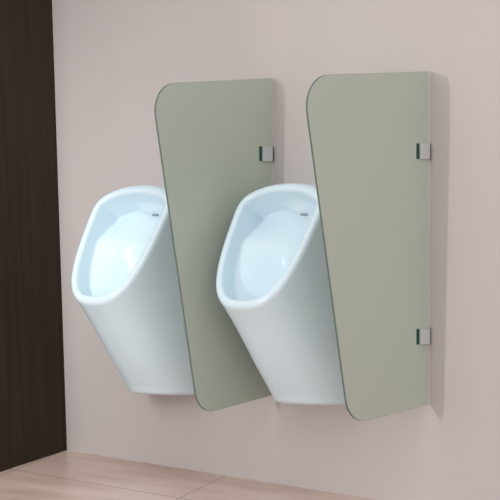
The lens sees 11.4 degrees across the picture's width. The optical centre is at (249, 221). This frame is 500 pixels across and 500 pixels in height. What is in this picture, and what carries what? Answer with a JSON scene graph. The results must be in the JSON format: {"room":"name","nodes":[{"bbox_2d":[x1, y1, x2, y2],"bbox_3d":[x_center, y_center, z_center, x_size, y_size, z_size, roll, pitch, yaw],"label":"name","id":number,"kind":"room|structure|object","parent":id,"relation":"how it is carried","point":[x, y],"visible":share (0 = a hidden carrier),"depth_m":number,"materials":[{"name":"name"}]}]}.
{"room":"public restroom","nodes":[
{"label":"public restroom","id":0,"kind":"room"},
{"bbox_2d":[0,0,66,471],"bbox_3d":[-0.777,-0.426,7.796,0.273,2.900,0.591,0,0,24],"label":"wall","id":1,"kind":"structure","parent":0,"point":[32,377],"depth_m":7.77,"materials":[{"name":"brown laminate"}]},
{"bbox_2d":[0,450,376,499],"bbox_3d":[-0.792,1.091,3.632,6.600,0.785,6.620,0,0,43],"label":"floor","id":2,"kind":"structure","parent":0,"point":[67,474],"depth_m":7.33,"materials":[{"name":"tile"}]},
{"bbox_2d":[52,0,499,499],"bbox_3d":[1.493,-0.276,6.082,6.600,3.200,0.120,0,0,43],"label":"wall","id":3,"kind":"structure","parent":0,"point":[113,59],"depth_m":7.26,"materials":[{"name":"paint"}]},
{"bbox_2d":[71,185,193,394],"bbox_3d":[-0.335,0.203,7.445,0.335,0.624,0.380,0,0,43],"label":"urinal","id":4,"kind":"object","parent":3,"relation":"attached to","point":[124,278],"visible":0.83,"depth_m":7.39,"materials":[{"name":"white ceramic"}]},
{"bbox_2d":[154,78,273,410],"bbox_3d":[-0.099,0.060,7.151,0.022,0.962,0.488,0,0,43],"label":"divider","id":5,"kind":"object","parent":3,"relation":"attached to","point":[216,149],"visible":0.66,"depth_m":7.13,"materials":[{"name":"grey plastic"}]},
{"bbox_2d":[216,183,344,404],"bbox_3d":[0.100,0.203,7.039,0.335,0.624,0.380,0,0,43],"label":"urinal","id":6,"kind":"object","parent":3,"relation":"attached to","point":[272,282],"visible":0.7,"depth_m":6.99,"materials":[{"name":"white ceramic"}]},
{"bbox_2d":[306,71,430,420],"bbox_3d":[0.323,0.059,6.740,0.022,0.951,0.515,0,0,43],"label":"divider","id":7,"kind":"object","parent":3,"relation":"attached to","point":[369,132],"visible":1,"depth_m":6.75,"materials":[{"name":"grey plastic"}]}
]}

